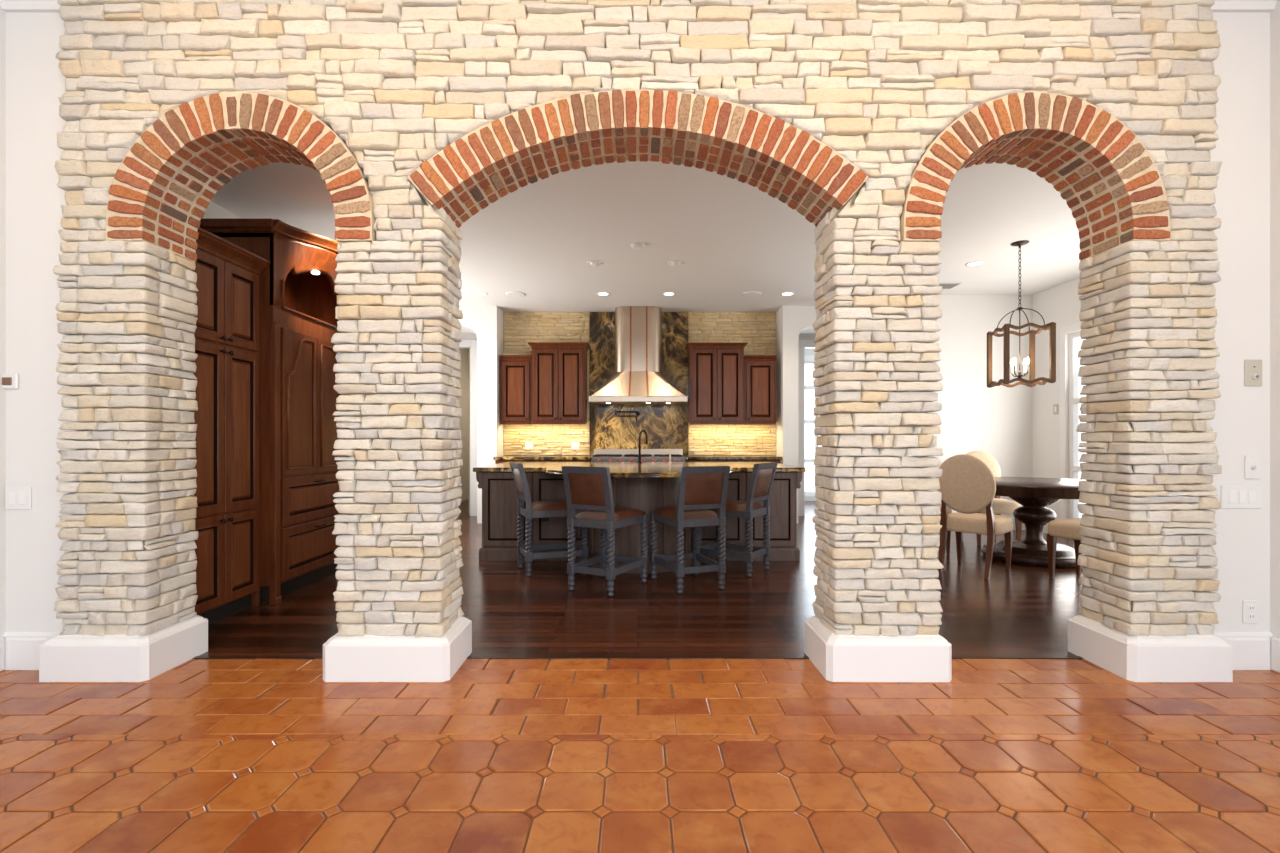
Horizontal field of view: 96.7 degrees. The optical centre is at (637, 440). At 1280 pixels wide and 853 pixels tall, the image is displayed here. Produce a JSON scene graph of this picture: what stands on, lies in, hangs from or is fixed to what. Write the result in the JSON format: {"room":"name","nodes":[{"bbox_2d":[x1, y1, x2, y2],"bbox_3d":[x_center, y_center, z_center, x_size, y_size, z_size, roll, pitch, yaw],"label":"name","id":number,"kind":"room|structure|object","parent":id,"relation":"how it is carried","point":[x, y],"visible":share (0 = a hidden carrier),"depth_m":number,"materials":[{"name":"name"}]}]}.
{"room":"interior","nodes":[
{"label":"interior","id":0,"kind":"room"},
{"bbox_2d":[0,6,5,636],"bbox_3d":[-3.311,-0.640,-0.950,0.178,3.600,8.100,0,0,0],"label":"wall","id":1,"kind":"structure","parent":0,"point":[2,13],"depth_m":2.88,"materials":[{"name":"white paint"}]},
{"bbox_2d":[0,637,4,671],"bbox_3d":[-3.211,1.075,-1.010,0.022,0.170,7.780,0,0,0],"label":"baseboard","id":2,"kind":"structure","parent":1,"relation":"attached to","point":[2,639],"depth_m":2.87,"materials":[{"name":"white paint"}]},
{"bbox_2d":[6,12,75,631],"bbox_3d":[-3.020,-0.640,3.000,0.440,3.600,0.200,0,0,0],"label":"wall","id":3,"kind":"structure","parent":0,"point":[35,81],"depth_m":2.90,"materials":[{"name":"white paint"}]},
{"bbox_2d":[2,373,17,388],"bbox_3d":[-3.209,-0.303,2.891,0.112,0.080,0.018,0,0,0],"label":"thermostat","id":4,"kind":"object","parent":3,"relation":"attached to","point":[9,380],"visible":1,"depth_m":2.89,"materials":[{"name":"white plastic"}]},
{"bbox_2d":[5,486,30,509],"bbox_3d":[-3.155,0.290,2.895,0.130,0.118,0.010,0,0,0],"label":"light switch","id":5,"kind":"object","parent":3,"relation":"attached to","point":[16,497],"visible":1,"depth_m":2.89,"materials":[{"name":"white plastic"}]},
{"bbox_2d":[0,0,60,11],"bbox_3d":[-3.021,-2.265,2.845,0.402,0.160,0.110,0,0,0],"label":"trim","id":6,"kind":"structure","parent":3,"relation":"attached to","point":[6,5],"depth_m":2.87,"materials":[{"name":"white paint"}]},
{"bbox_2d":[3,632,59,669],"bbox_3d":[-3.061,1.067,2.890,0.322,0.186,0.020,0,0,0],"label":"baseboard","id":7,"kind":"structure","parent":3,"relation":"attached to","point":[21,648],"depth_m":2.88,"materials":[{"name":"white paint"}]},
{"bbox_2d":[203,201,469,501],"bbox_3d":[-3.450,-0.370,7.650,0.140,3.060,9.100,0,0,0],"label":"wall","id":8,"kind":"structure","parent":0,"point":[213,210],"depth_m":11.02,"materials":[{"name":"white paint"}]},
{"bbox_2d":[456,333,476,515],"bbox_3d":[-2.640,-0.370,8.854,1.480,3.060,0.152,0,0,0],"label":"door frame","id":9,"kind":"structure","parent":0,"point":[468,340],"depth_m":8.78,"materials":[{"name":"white paint"}]},
{"bbox_2d":[458,306,503,522],"bbox_3d":[-2.683,-0.370,8.275,1.395,3.060,0.550,0,0,0],"label":"wall","id":10,"kind":"structure","parent":0,"point":[486,322],"depth_m":8.00,"materials":[{"name":"white paint"}]},
{"bbox_2d":[39,0,1232,681],"bbox_3d":[-0.010,-0.640,2.950,5.790,3.600,0.430,0,0,0],"label":"wall","id":11,"kind":"structure","parent":0,"point":[415,117],"depth_m":2.78,"materials":[{"name":"stone"}]},
{"bbox_2d":[192,656,1083,659],"bbox_3d":[0.000,1.163,3.045,6.800,0.014,0.034,0,0,0],"label":"trim","id":12,"kind":"structure","parent":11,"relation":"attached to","point":[196,657],"depth_m":3.04,"materials":[{"name":"brown wood"}]},
{"bbox_2d":[0,499,1279,852],"bbox_3d":[1.341,1.189,3.600,10.518,0.062,17.200,0,0,0],"label":"floor","id":13,"kind":"structure","parent":0,"point":[198,755],"depth_m":2.21,"materials":[{"name":"tile"}]},
{"bbox_2d":[189,227,270,624],"bbox_3d":[-2.982,-0.052,3.649,0.777,2.425,0.738,0,0,0],"label":"pantry cabinet","id":14,"kind":"object","parent":13,"relation":"on","point":[227,332],"visible":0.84,"depth_m":3.69,"materials":[{"name":"brown wood"}]},
{"bbox_2d":[199,218,344,604],"bbox_3d":[-2.845,-0.198,4.505,1.051,2.715,1.070,0,0,0],"label":"tall cabinet","id":15,"kind":"object","parent":13,"relation":"on","point":[298,296],"visible":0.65,"depth_m":4.24,"materials":[{"name":"brown wood"}]},
{"bbox_2d":[495,460,590,463],"bbox_3d":[-1.315,0.713,8.054,1.280,0.895,0.612,0,0,0],"label":"base cabinet","id":16,"kind":"object","parent":13,"relation":"on","point":[496,461],"visible":0.06,"depth_m":7.78,"materials":[{"name":"brown wood"}]},
{"bbox_2d":[493,456,591,459],"bbox_3d":[-1.315,0.239,8.057,1.320,0.048,0.605,0,0,0],"label":"countertop","id":17,"kind":"structure","parent":16,"relation":"on","point":[496,457],"depth_m":7.76,"materials":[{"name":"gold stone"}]},
{"bbox_2d":[509,462,588,575],"bbox_3d":[-0.809,0.676,5.128,0.626,0.968,0.452,0,0,-23],"label":"bar stool","id":18,"kind":"object","parent":13,"relation":"on","point":[551,508],"visible":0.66,"depth_m":4.98,"materials":[{"name":"wood"}]},
{"bbox_2d":[561,466,647,596],"bbox_3d":[-0.257,0.676,4.521,0.452,0.968,0.626,0,0,29],"label":"bar stool","id":19,"kind":"object","parent":13,"relation":"on","point":[589,489],"visible":1,"depth_m":4.35,"materials":[{"name":"wood"}]},
{"bbox_2d":[591,449,685,461],"bbox_3d":[0.005,0.593,8.029,1.300,0.955,0.662,0,0,0],"label":"range","id":20,"kind":"object","parent":13,"relation":"on","point":[600,455],"visible":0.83,"depth_m":7.87,"materials":[{"name":"silver metal"}]},
{"bbox_2d":[476,472,801,572],"bbox_3d":[0.013,0.730,5.971,3.161,0.860,1.982,0,0,0],"label":"kitchen island","id":21,"kind":"object","parent":13,"relation":"on","point":[499,495],"visible":0.41,"depth_m":5.52,"materials":[{"name":"brown wood"}]},
{"bbox_2d":[541,517,548,520],"bbox_3d":[-0.902,0.725,5.525,0.075,0.110,0.014,0,0,0],"label":"outlet plate","id":22,"kind":"object","parent":21,"relation":"attached to","point":[542,518],"depth_m":5.52,"materials":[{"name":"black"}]},
{"bbox_2d":[473,462,805,477],"bbox_3d":[0.013,0.277,5.777,3.205,0.042,2.425,0,0,0],"label":"island countertop","id":23,"kind":"structure","parent":21,"relation":"on","point":[617,469],"depth_m":5.49,"materials":[{"name":"black stone"}]},
{"bbox_2d":[631,430,647,462],"bbox_3d":[0.018,0.064,6.619,0.201,0.385,0.055,0,0,-23],"label":"faucet","id":24,"kind":"object","parent":23,"relation":"on","point":[644,431],"visible":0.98,"depth_m":6.61,"materials":[{"name":"black metal"}]},
{"bbox_2d":[650,466,729,593],"bbox_3d":[0.414,0.676,4.590,0.452,0.968,0.626,0,0,-20],"label":"bar stool","id":25,"kind":"object","parent":13,"relation":"on","point":[701,489],"visible":1,"depth_m":4.39,"materials":[{"name":"wood"}]},
{"bbox_2d":[686,460,780,463],"bbox_3d":[1.320,0.713,8.054,1.270,0.895,0.612,0,0,0],"label":"base cabinet","id":26,"kind":"object","parent":13,"relation":"on","point":[777,461],"visible":0.04,"depth_m":7.78,"materials":[{"name":"brown wood"}]},
{"bbox_2d":[685,456,782,459],"bbox_3d":[1.320,0.239,8.057,1.310,0.048,0.605,0,0,0],"label":"countertop","id":27,"kind":"structure","parent":26,"relation":"on","point":[687,457],"depth_m":7.76,"materials":[{"name":"brown stone"}]},
{"bbox_2d":[698,462,777,576],"bbox_3d":[0.885,0.676,5.128,0.626,0.968,0.452,0,0,37],"label":"bar stool","id":28,"kind":"object","parent":13,"relation":"on","point":[762,477],"visible":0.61,"depth_m":4.97,"materials":[{"name":"wood"}]},
{"bbox_2d":[938,504,951,555],"bbox_3d":[2.978,0.637,6.036,0.601,1.045,0.492,0,0,21],"label":"dining chair","id":29,"kind":"object","parent":13,"relation":"on","point":[949,508],"visible":0.04,"depth_m":5.74,"materials":[{"name":"brown wood"}]},
{"bbox_2d":[936,454,1012,579],"bbox_3d":[3.011,0.637,5.100,0.601,1.045,0.492,0,0,-42],"label":"dining chair","id":30,"kind":"object","parent":13,"relation":"on","point":[967,484],"visible":0.96,"depth_m":4.94,"materials":[{"name":"beige fabric"}]},
{"bbox_2d":[966,451,1021,545],"bbox_3d":[4.026,0.637,6.545,0.492,1.045,0.601,0,0,8],"label":"dining chair","id":31,"kind":"object","parent":13,"relation":"on","point":[1000,506],"visible":0.31,"depth_m":6.31,"materials":[{"name":"beige fabric"}]},
{"bbox_2d":[981,477,1083,568],"bbox_3d":[3.900,0.779,5.600,1.520,0.762,1.520,0,0,0],"label":"dining table","id":32,"kind":"object","parent":13,"relation":"on","point":[1035,494],"visible":0.73,"depth_m":5.40,"materials":[{"name":"brown wood"}]},
{"bbox_2d":[1047,518,1084,577],"bbox_3d":[3.795,0.637,4.679,0.492,1.045,0.601,0,0,-26],"label":"dining chair","id":33,"kind":"object","parent":13,"relation":"on","point":[1063,528],"visible":0.2,"depth_m":4.79,"materials":[{"name":"beige fabric"}]},
{"bbox_2d":[503,312,776,455],"bbox_3d":[0.030,-0.371,8.454,4.060,3.063,0.191,0,0,0],"label":"wall","id":34,"kind":"structure","parent":0,"point":[666,426],"depth_m":8.37,"materials":[{"name":"beige stone"}]},
{"bbox_2d":[499,355,531,423],"bbox_3d":[-1.738,-0.726,8.210,0.455,0.978,0.323,0,0,0],"label":"upper cabinet","id":35,"kind":"object","parent":34,"relation":"attached to","point":[515,370],"visible":0.96,"depth_m":8.08,"materials":[{"name":"brown wood"}]},
{"bbox_2d":[525,442,532,448],"bbox_3d":[-1.600,0.070,8.375,0.120,0.120,0.010,0,0,0],"label":"wall outlet","id":36,"kind":"object","parent":34,"relation":"attached to","point":[528,445],"visible":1,"depth_m":8.37,"materials":[{"name":"white plastic"}]},
{"bbox_2d":[528,343,589,423],"bbox_3d":[-1.125,-0.811,8.185,0.848,1.148,0.373,0,0,0],"label":"upper cabinet","id":37,"kind":"object","parent":34,"relation":"attached to","point":[559,370],"visible":1,"depth_m":8.03,"materials":[{"name":"brown wood"}]},
{"bbox_2d":[571,442,579,449],"bbox_3d":[-0.920,0.070,8.375,0.120,0.120,0.010,0,0,0],"label":"wall outlet","id":38,"kind":"object","parent":34,"relation":"attached to","point":[574,445],"visible":1,"depth_m":8.37,"materials":[{"name":"white plastic"}]},
{"bbox_2d":[615,411,639,421],"bbox_3d":[-0.155,-0.360,8.275,0.370,0.160,0.170,0,0,0],"label":"pot filler","id":39,"kind":"object","parent":34,"relation":"attached to","point":[637,412],"visible":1,"depth_m":8.25,"materials":[{"name":"black metal"}]},
{"bbox_2d":[589,306,687,404],"bbox_3d":[0.005,-1.212,8.075,1.364,1.368,0.570,0,0,0],"label":"range hood","id":40,"kind":"object","parent":34,"relation":"attached to","point":[638,378],"visible":1,"depth_m":8.02,"materials":[{"name":"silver metal"}]},
{"bbox_2d":[685,343,747,423],"bbox_3d":[1.117,-0.811,8.185,0.853,1.148,0.373,0,0,0],"label":"upper cabinet","id":41,"kind":"object","parent":34,"relation":"attached to","point":[715,370],"visible":1,"depth_m":8.03,"materials":[{"name":"brown wood"}]},
{"bbox_2d":[744,355,776,423],"bbox_3d":[1.738,-0.726,8.210,0.463,0.978,0.323,0,0,0],"label":"upper cabinet","id":42,"kind":"object","parent":34,"relation":"attached to","point":[759,370],"visible":0.97,"depth_m":8.08,"materials":[{"name":"brown wood"}]},
{"bbox_2d":[210,161,1080,311],"bbox_3d":[1.550,-1.960,7.655,10.100,0.120,9.090,0,0,0],"label":"ceiling","id":43,"kind":"structure","parent":0,"point":[732,238],"depth_m":5.29,"materials":[{"name":"paint"}]},
{"bbox_2d":[474,292,487,295],"bbox_3d":[-2.030,-1.897,7.350,0.180,0.006,0.180,0,0,0],"label":"recessed light","id":44,"kind":"object","parent":43,"relation":"in","point":[475,293],"visible":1,"depth_m":7.36,"materials":[{"name":"white paint"}]},
{"bbox_2d":[506,291,524,296],"bbox_3d":[-1.580,-1.895,7.350,0.250,0.011,0.250,0,0,0],"label":"ceiling speaker","id":45,"kind":"object","parent":43,"relation":"attached to","point":[512,293],"visible":1,"depth_m":7.34,"materials":[{"name":"grey plastic"}]},
{"bbox_2d":[586,260,602,266],"bbox_3d":[-0.460,-1.883,6.070,0.184,0.034,0.184,0,0,0],"label":"recessed light","id":46,"kind":"object","parent":43,"relation":"in","point":[594,263],"visible":1,"depth_m":6.04,"materials":[{"name":"white paint"}]},
{"bbox_2d":[596,292,609,295],"bbox_3d":[-0.450,-1.897,7.350,0.180,0.006,0.180,0,0,0],"label":"recessed light","id":47,"kind":"object","parent":43,"relation":"in","point":[598,293],"visible":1,"depth_m":7.36,"materials":[{"name":"beige"}]},
{"bbox_2d":[630,243,644,249],"bbox_3d":[0.000,-1.885,5.520,0.148,0.030,0.148,0,0,0],"label":"smoke detector","id":48,"kind":"object","parent":43,"relation":"attached to","point":[636,246],"visible":1,"depth_m":5.48,"materials":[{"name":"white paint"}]},
{"bbox_2d":[662,292,675,295],"bbox_3d":[0.400,-1.897,7.350,0.180,0.006,0.180,0,0,0],"label":"recessed light","id":49,"kind":"object","parent":43,"relation":"in","point":[665,293],"visible":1,"depth_m":7.36,"materials":[{"name":"beige"}]},
{"bbox_2d":[667,260,683,266],"bbox_3d":[0.405,-1.883,6.070,0.184,0.034,0.184,0,0,0],"label":"recessed light","id":50,"kind":"object","parent":43,"relation":"in","point":[675,263],"visible":1,"depth_m":6.04,"materials":[{"name":"white paint"}]},
{"bbox_2d":[742,291,761,296],"bbox_3d":[1.470,-1.895,7.350,0.250,0.011,0.250,0,0,0],"label":"ceiling speaker","id":51,"kind":"object","parent":43,"relation":"attached to","point":[752,293],"visible":1,"depth_m":7.34,"materials":[{"name":"grey plastic"}]},
{"bbox_2d":[780,292,794,295],"bbox_3d":[1.930,-1.897,7.350,0.180,0.006,0.180,0,0,0],"label":"recessed light","id":52,"kind":"object","parent":43,"relation":"in","point":[784,293],"visible":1,"depth_m":7.36,"materials":[{"name":"beige"}]},
{"bbox_2d":[939,283,961,288],"bbox_3d":[3.720,-1.893,6.950,0.340,0.014,0.240,0,0,0],"label":"ceiling vent","id":53,"kind":"object","parent":43,"relation":"in","point":[944,285],"visible":0.5,"depth_m":6.90,"materials":[{"name":"grey metal"}]},
{"bbox_2d":[965,261,983,266],"bbox_3d":[3.610,-1.897,6.100,0.180,0.006,0.180,0,0,0],"label":"recessed light","id":54,"kind":"object","parent":43,"relation":"in","point":[976,263],"visible":1,"depth_m":6.11,"materials":[{"name":"beige"}]},
{"bbox_2d":[987,240,1055,387],"bbox_3d":[3.665,-1.216,5.460,0.424,1.368,0.424,0,0,11],"label":"lantern pendant","id":55,"kind":"object","parent":43,"relation":"hanging from","point":[1032,382],"visible":1,"depth_m":5.42,"materials":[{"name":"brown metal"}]},
{"bbox_2d":[1010,357,1029,377],"bbox_3d":[3.665,-0.695,5.460,0.168,0.210,0.167,0,0,0],"label":"candle","id":56,"kind":"object","parent":55,"relation":"on","point":[1026,361],"depth_m":5.45,"materials":[{"name":"white wax"}]},
{"bbox_2d":[776,306,816,522],"bbox_3d":[2.770,-0.370,8.275,1.460,3.060,0.550,0,0,0],"label":"wall","id":57,"kind":"structure","parent":0,"point":[791,321],"depth_m":8.00,"materials":[{"name":"white paint"}]},
{"bbox_2d":[798,333,815,515],"bbox_3d":[2.700,-0.370,8.854,1.600,3.060,0.152,0,0,0],"label":"door frame","id":58,"kind":"structure","parent":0,"point":[805,340],"depth_m":8.78,"materials":[{"name":"white paint"}]},
{"bbox_2d":[805,348,819,500],"bbox_3d":[4.550,-0.370,11.075,4.100,3.060,0.150,0,0,0],"label":"wall","id":59,"kind":"structure","parent":0,"point":[808,351],"depth_m":11.00,"materials":[{"name":"white paint"}]},
{"bbox_2d":[805,355,819,495],"bbox_3d":[3.825,-0.250,11.033,1.550,2.820,0.115,0,0,0],"label":"window","id":60,"kind":"structure","parent":59,"relation":"in","point":[809,359],"depth_m":11.04,"materials":[{"name":"white paint"}]},
{"bbox_2d":[927,295,1031,516],"bbox_3d":[4.315,-0.370,7.460,1.630,3.060,0.120,0,0,0],"label":"wall","id":61,"kind":"structure","parent":0,"point":[996,421],"depth_m":7.40,"materials":[{"name":"white paint"}]},
{"bbox_2d":[937,517,1024,529],"bbox_3d":[4.315,1.075,7.390,1.630,0.170,0.020,0,0,0],"label":"baseboard","id":62,"kind":"structure","parent":61,"relation":"attached to","point":[1012,518],"depth_m":7.38,"materials":[{"name":"white paint"}]},
{"bbox_2d":[1032,278,1083,533],"bbox_3d":[5.200,-0.370,5.310,0.140,3.060,4.420,0,0,0],"label":"wall","id":63,"kind":"structure","parent":0,"point":[1060,304],"depth_m":7.08,"materials":[{"name":"white paint"}]},
{"bbox_2d":[1053,404,1057,413],"bbox_3d":[5.125,-0.390,6.980,0.010,0.125,0.080,0,0,0],"label":"light switch","id":64,"kind":"object","parent":63,"relation":"attached to","point":[1055,406],"visible":1,"depth_m":6.98,"materials":[{"name":"beige plastic"}]},
{"bbox_2d":[1060,321,1085,519],"bbox_3d":[5.159,-0.105,5.550,0.102,2.530,2.680,0,0,0],"label":"window","id":65,"kind":"structure","parent":63,"relation":"in","point":[1074,468],"depth_m":6.77,"materials":[{"name":"white paint"}]},
{"bbox_2d":[1200,12,1269,631],"bbox_3d":[3.020,-0.640,3.000,0.440,3.600,0.200,0,0,0],"label":"wall","id":66,"kind":"structure","parent":0,"point":[1241,421],"depth_m":2.90,"materials":[{"name":"white paint"}]},
{"bbox_2d":[1221,485,1261,508],"bbox_3d":[3.066,0.285,2.895,0.203,0.117,0.010,0,0,0],"label":"light switch","id":67,"kind":"object","parent":66,"relation":"attached to","point":[1232,496],"visible":1,"depth_m":2.89,"materials":[{"name":"white plastic"}]},
{"bbox_2d":[1214,632,1272,669],"bbox_3d":[3.061,1.067,2.890,0.322,0.186,0.020,0,0,0],"label":"baseboard","id":68,"kind":"structure","parent":66,"relation":"attached to","point":[1251,650],"depth_m":2.88,"materials":[{"name":"white paint"}]},
{"bbox_2d":[1210,0,1276,11],"bbox_3d":[3.021,-2.265,2.845,0.402,0.160,0.110,0,0,0],"label":"trim","id":69,"kind":"structure","parent":66,"relation":"attached to","point":[1220,5],"depth_m":2.88,"materials":[{"name":"white paint"}]},
{"bbox_2d":[1243,600,1257,622],"bbox_3d":[3.118,0.870,2.895,0.074,0.118,0.010,0,0,0],"label":"wall outlet","id":70,"kind":"object","parent":66,"relation":"attached to","point":[1250,607],"visible":1,"depth_m":2.89,"materials":[{"name":"white plastic"}]},
{"bbox_2d":[1248,605,1254,610],"bbox_3d":[3.118,0.848,2.892,0.034,0.028,0.003,0,0,0],"label":"socket","id":71,"kind":"object","parent":70,"relation":"attached to","point":[1250,607],"depth_m":2.89,"materials":[{"name":"grey plastic"}]},
{"bbox_2d":[1248,614,1254,618],"bbox_3d":[3.118,0.892,2.892,0.034,0.028,0.003,0,0,0],"label":"socket","id":72,"kind":"object","parent":70,"relation":"attached to","point":[1250,616],"depth_m":2.89,"materials":[{"name":"grey plastic"}]},
{"bbox_2d":[1245,456,1259,478],"bbox_3d":[3.128,0.135,2.893,0.074,0.118,0.014,0,0,0],"label":"wall plate","id":73,"kind":"object","parent":66,"relation":"attached to","point":[1252,463],"visible":1,"depth_m":2.89,"materials":[{"name":"white plastic"}]},
{"bbox_2d":[1245,360,1261,385],"bbox_3d":[3.134,-0.347,2.890,0.088,0.135,0.019,0,0,0],"label":"dimmer control","id":74,"kind":"object","parent":66,"relation":"attached to","point":[1253,368],"visible":1,"depth_m":2.89,"materials":[{"name":"beige plastic"}]},
{"bbox_2d":[1270,0,1279,637],"bbox_3d":[3.311,-0.640,-0.950,0.178,3.600,8.100,0,0,0],"label":"wall","id":75,"kind":"structure","parent":0,"point":[1275,14],"depth_m":2.88,"materials":[{"name":"white paint"}]},
{"bbox_2d":[1271,637,1279,672],"bbox_3d":[3.211,1.075,-1.010,0.022,0.170,7.780,0,0,0],"label":"baseboard","id":76,"kind":"structure","parent":75,"relation":"attached to","point":[1275,642],"depth_m":2.86,"materials":[{"name":"white paint"}]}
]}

